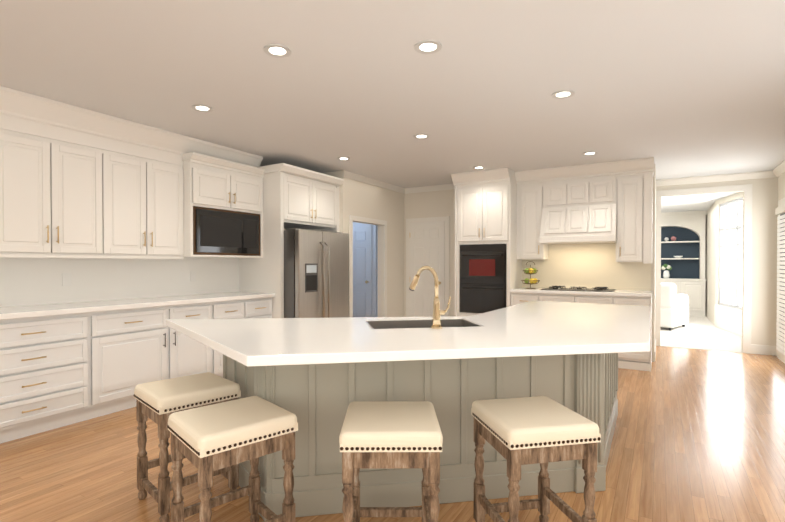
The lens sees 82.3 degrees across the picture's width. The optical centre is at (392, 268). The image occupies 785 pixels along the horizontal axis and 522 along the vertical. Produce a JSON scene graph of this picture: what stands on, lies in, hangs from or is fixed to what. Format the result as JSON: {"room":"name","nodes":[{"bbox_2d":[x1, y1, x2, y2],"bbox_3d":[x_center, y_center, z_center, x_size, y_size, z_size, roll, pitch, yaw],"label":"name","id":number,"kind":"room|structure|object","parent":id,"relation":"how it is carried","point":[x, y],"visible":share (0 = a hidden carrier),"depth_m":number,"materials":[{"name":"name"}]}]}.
{"room":"kitchen","nodes":[
{"label":"kitchen","id":0,"kind":"room"},
{"bbox_2d":[323,171,334,176],"bbox_3d":[-1.043,-0.074,6.480,0.630,2.550,0.150,0,1,31],"label":"wall","id":1,"kind":"structure","parent":0,"point":[327,173],"depth_m":6.27,"materials":[{"name":"beige paint"}]},
{"bbox_2d":[353,222,377,316],"bbox_3d":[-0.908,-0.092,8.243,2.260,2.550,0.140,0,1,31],"label":"door","id":2,"kind":"structure","parent":0,"point":[365,270],"depth_m":7.90,"materials":[{"name":"blue"}]},
{"bbox_2d":[335,170,404,316],"bbox_3d":[-0.283,-0.079,6.947,0.140,2.550,1.730,0,1,31],"label":"wall","id":3,"kind":"structure","parent":0,"point":[367,200],"depth_m":7.11,"materials":[{"name":"beige paint"}]},
{"bbox_2d":[0,346,784,521],"bbox_3d":[-0.942,1.257,3.268,8.100,0.050,11.450,0,1,31],"label":"floor","id":4,"kind":"structure","parent":0,"point":[698,435],"depth_m":2.85,"materials":[{"name":"brown wood"}]},
{"bbox_2d":[0,86,343,443],"bbox_3d":[-2.532,-0.048,3.805,0.800,2.549,5.970,0,1,31],"label":"tall cabinet","id":5,"kind":"object","parent":4,"relation":"on","point":[122,241],"visible":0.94,"depth_m":4.00,"materials":[{"name":"white wood"}]},
{"bbox_2d":[133,372,240,521],"bbox_3d":[-1.104,0.930,2.425,0.400,0.620,0.421,1,1,45],"label":"stool","id":6,"kind":"object","parent":4,"relation":"on","point":[159,402],"visible":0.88,"depth_m":2.32,"materials":[{"name":"brown wood"}]},
{"bbox_2d":[167,396,297,521],"bbox_3d":[-0.691,0.935,1.946,0.421,0.620,0.398,-1,1,-42],"label":"stool","id":7,"kind":"object","parent":4,"relation":"on","point":[207,441],"visible":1,"depth_m":1.89,"materials":[{"name":"brown wood"}]},
{"bbox_2d":[284,228,348,317],"bbox_3d":[-1.196,0.365,5.819,1.006,1.685,0.980,0,1,31],"label":"fridge","id":8,"kind":"object","parent":4,"relation":"on","point":[316,273],"visible":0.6,"depth_m":5.42,"materials":[{"name":"silver metal"}]},
{"bbox_2d":[339,401,442,521],"bbox_3d":[-0.007,0.935,1.923,0.400,0.620,0.420,0,1,0],"label":"stool","id":9,"kind":"object","parent":4,"relation":"on","point":[388,434],"visible":1,"depth_m":1.73,"materials":[{"name":"beige leather"}]},
{"bbox_2d":[223,362,613,520],"bbox_3d":[0.375,0.796,3.169,2.081,0.875,2.697,0,1,31],"label":"kitchen island","id":10,"kind":"object","parent":4,"relation":"on","point":[320,408],"depth_m":2.31,"materials":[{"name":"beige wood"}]},
{"bbox_2d":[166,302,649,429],"bbox_3d":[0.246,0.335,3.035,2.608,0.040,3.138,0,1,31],"label":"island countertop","id":11,"kind":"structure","parent":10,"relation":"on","point":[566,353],"depth_m":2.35,"materials":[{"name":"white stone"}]},
{"bbox_2d":[342,317,497,337],"bbox_3d":[0.170,0.440,2.603,0.704,0.241,0.674,0,1,31],"label":"sink","id":12,"kind":"object","parent":11,"relation":"in","point":[416,325],"depth_m":2.73,"materials":[{"name":"grey metal"}]},
{"bbox_2d":[409,266,450,329],"bbox_3d":[0.193,0.152,2.457,0.275,0.336,0.117,0,1,31],"label":"faucet","id":13,"kind":"object","parent":11,"relation":"on","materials":[{"name":"gold metal"}]},
{"bbox_2d":[471,396,600,521],"bbox_3d":[0.607,0.935,1.977,0.400,0.620,0.420,0,1,-11],"label":"stool","id":14,"kind":"object","parent":4,"relation":"on","point":[517,433],"visible":1,"depth_m":1.84,"materials":[{"name":"brown wood"}]},
{"bbox_2d":[451,157,653,370],"bbox_3d":[2.098,-0.070,6.097,2.500,2.548,0.750,0,1,31],"label":"tall cabinet","id":15,"kind":"object","parent":4,"relation":"on","point":[578,233],"depth_m":6.10,"materials":[{"name":"white wood"}]},
{"bbox_2d":[521,261,539,288],"bbox_3d":[1.931,0.090,6.289,0.258,0.382,0.258,0,1,31],"label":"fruit basket","id":16,"kind":"object","parent":15,"relation":"on","point":[530,270],"visible":1,"depth_m":6.24,"materials":[{"name":"gold metal"}]},
{"bbox_2d":[0,0,784,212],"bbox_3d":[0.476,-1.391,5.627,8.100,0.100,17.000,0,1,31],"label":"ceiling","id":17,"kind":"structure","parent":0,"point":[683,88],"depth_m":3.11,"materials":[{"name":"white paint"}]},
{"bbox_2d":[192,104,212,111],"bbox_3d":[-1.566,-1.319,3.701,0.164,0.006,0.164,0,1,31],"label":"recessed light","id":18,"kind":"object","parent":17,"relation":"in","point":[202,108],"visible":0.96,"depth_m":3.70,"materials":[{"name":"grey plastic"}]},
{"bbox_2d":[263,44,290,57],"bbox_3d":[-0.692,-1.309,2.704,0.164,0.006,0.164,0,1,31],"label":"recessed light","id":19,"kind":"object","parent":17,"relation":"in","point":[278,50],"visible":1,"depth_m":2.70,"materials":[{"name":"grey plastic"}]},
{"bbox_2d":[337,157,349,160],"bbox_3d":[-0.593,-1.336,5.473,0.164,0.006,0.164,0,1,31],"label":"recessed light","id":20,"kind":"object","parent":17,"relation":"in","point":[343,158],"visible":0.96,"depth_m":5.46,"materials":[{"name":"grey"}]},
{"bbox_2d":[413,134,429,138],"bbox_3d":[0.292,-1.327,4.516,0.164,0.006,0.164,0,1,31],"label":"recessed light","id":21,"kind":"object","parent":17,"relation":"in","point":[420,136],"visible":0.96,"depth_m":4.51,"materials":[{"name":"grey plastic"}]},
{"bbox_2d":[414,40,441,53],"bbox_3d":[0.210,-1.308,2.656,0.164,0.006,0.164,0,1,31],"label":"recessed light","id":22,"kind":"object","parent":17,"relation":"in","point":[427,46],"visible":1,"depth_m":2.65,"materials":[{"name":"grey plastic"}]},
{"bbox_2d":[473,166,484,168],"bbox_3d":[1.152,-1.341,5.982,0.164,0.006,0.164,0,1,31],"label":"recessed light","id":23,"kind":"object","parent":17,"relation":"in","point":[479,167],"visible":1,"depth_m":5.97,"materials":[{"name":"grey plastic"}]},
{"bbox_2d":[552,90,574,98],"bbox_3d":[1.291,-1.316,3.398,0.164,0.006,0.164,0,1,31],"label":"recessed light","id":24,"kind":"object","parent":17,"relation":"in","point":[562,94],"visible":1,"depth_m":3.40,"materials":[{"name":"grey plastic"}]},
{"bbox_2d":[582,151,596,154],"bbox_3d":[2.289,-1.333,5.213,0.164,0.006,0.164,0,1,31],"label":"recessed light","id":25,"kind":"object","parent":17,"relation":"in","point":[590,153],"visible":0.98,"depth_m":5.21,"materials":[{"name":"grey plastic"}]},
{"bbox_2d":[404,164,654,361],"bbox_3d":[1.810,-0.077,6.758,3.690,2.550,0.115,0,1,31],"label":"wall","id":26,"kind":"structure","parent":0,"point":[430,201],"depth_m":7.29,"materials":[{"name":"beige paint"}]},
{"bbox_2d":[406,216,449,316],"bbox_3d":[0.553,0.177,7.395,0.790,2.030,0.103,0,1,31],"label":"pantry door","id":27,"kind":"structure","parent":26,"relation":"in","point":[427,241],"depth_m":7.42,"materials":[{"name":"white wood"}]},
{"bbox_2d":[654,167,655,360],"bbox_3d":[3.707,-0.074,6.424,0.112,2.550,1.250,0,1,31],"label":"wall","id":28,"kind":"structure","parent":0,"point":[655,262],"depth_m":6.25,"materials":[{"name":"beige paint"}]},
{"bbox_2d":[660,315,742,352],"bbox_3d":[3.403,1.183,10.573,8.100,0.054,5.550,0,1,31],"label":"floor","id":29,"kind":"structure","parent":0,"point":[700,332],"depth_m":7.70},
{"bbox_2d":[661,283,688,330],"bbox_3d":[5.274,0.685,9.077,0.960,0.980,1.000,0,1,-41],"label":"armchair","id":30,"kind":"object","parent":29,"relation":"on","point":[674,310],"visible":0.35,"depth_m":8.50,"materials":[{"name":"white fabric"}]},
{"bbox_2d":[661,210,706,316],"bbox_3d":[6.941,-0.122,11.287,1.560,2.550,0.477,0,1,31],"label":"built-in bookcase","id":31,"kind":"object","parent":29,"relation":"on","point":[683,252],"visible":0.6,"depth_m":11.17,"materials":[{"name":"white wood"}]},
{"bbox_2d":[705,234,705,278],"bbox_3d":[6.489,-0.128,11.895,4.000,2.550,0.100,0,1,31],"label":"wall","id":32,"kind":"structure","parent":0,"point":[705,256],"depth_m":11.09,"materials":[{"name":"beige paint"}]},
{"bbox_2d":[655,170,777,355],"bbox_3d":[3.682,-0.082,7.195,4.020,2.550,0.190,0,1,31],"label":"wall","id":33,"kind":"structure","parent":0,"point":[759,189],"depth_m":6.33,"materials":[{"name":"beige paint"}]},
{"bbox_2d":[714,192,742,335],"bbox_3d":[6.283,-0.091,8.186,0.140,2.550,1.946,0,1,18],"label":"door","id":34,"kind":"structure","parent":0,"point":[727,317],"depth_m":8.58,"materials":[{"name":"beige paint"}]},
{"bbox_2d":[724,201,742,305],"bbox_3d":[6.416,-0.266,8.140,0.020,2.300,2.146,0,1,18],"label":"window","id":35,"kind":"structure","parent":34,"relation":"in","point":[729,212],"depth_m":8.80,"materials":[{"name":"white"}]},
{"bbox_2d":[705,160,784,362],"bbox_3d":[3.665,-0.048,3.744,0.520,2.550,17.000,0,1,31],"label":"wall","id":36,"kind":"structure","parent":0,"point":[779,171],"depth_m":9.50,"materials":[{"name":"beige paint"}]},
{"bbox_2d":[775,204,784,354],"bbox_3d":[4.912,0.144,5.622,0.035,1.890,0.960,0,1,31],"label":"door blinds","id":37,"kind":"object","parent":36,"relation":"attached to","point":[779,210],"visible":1,"depth_m":5.82,"materials":[{"name":"white"}]}
]}

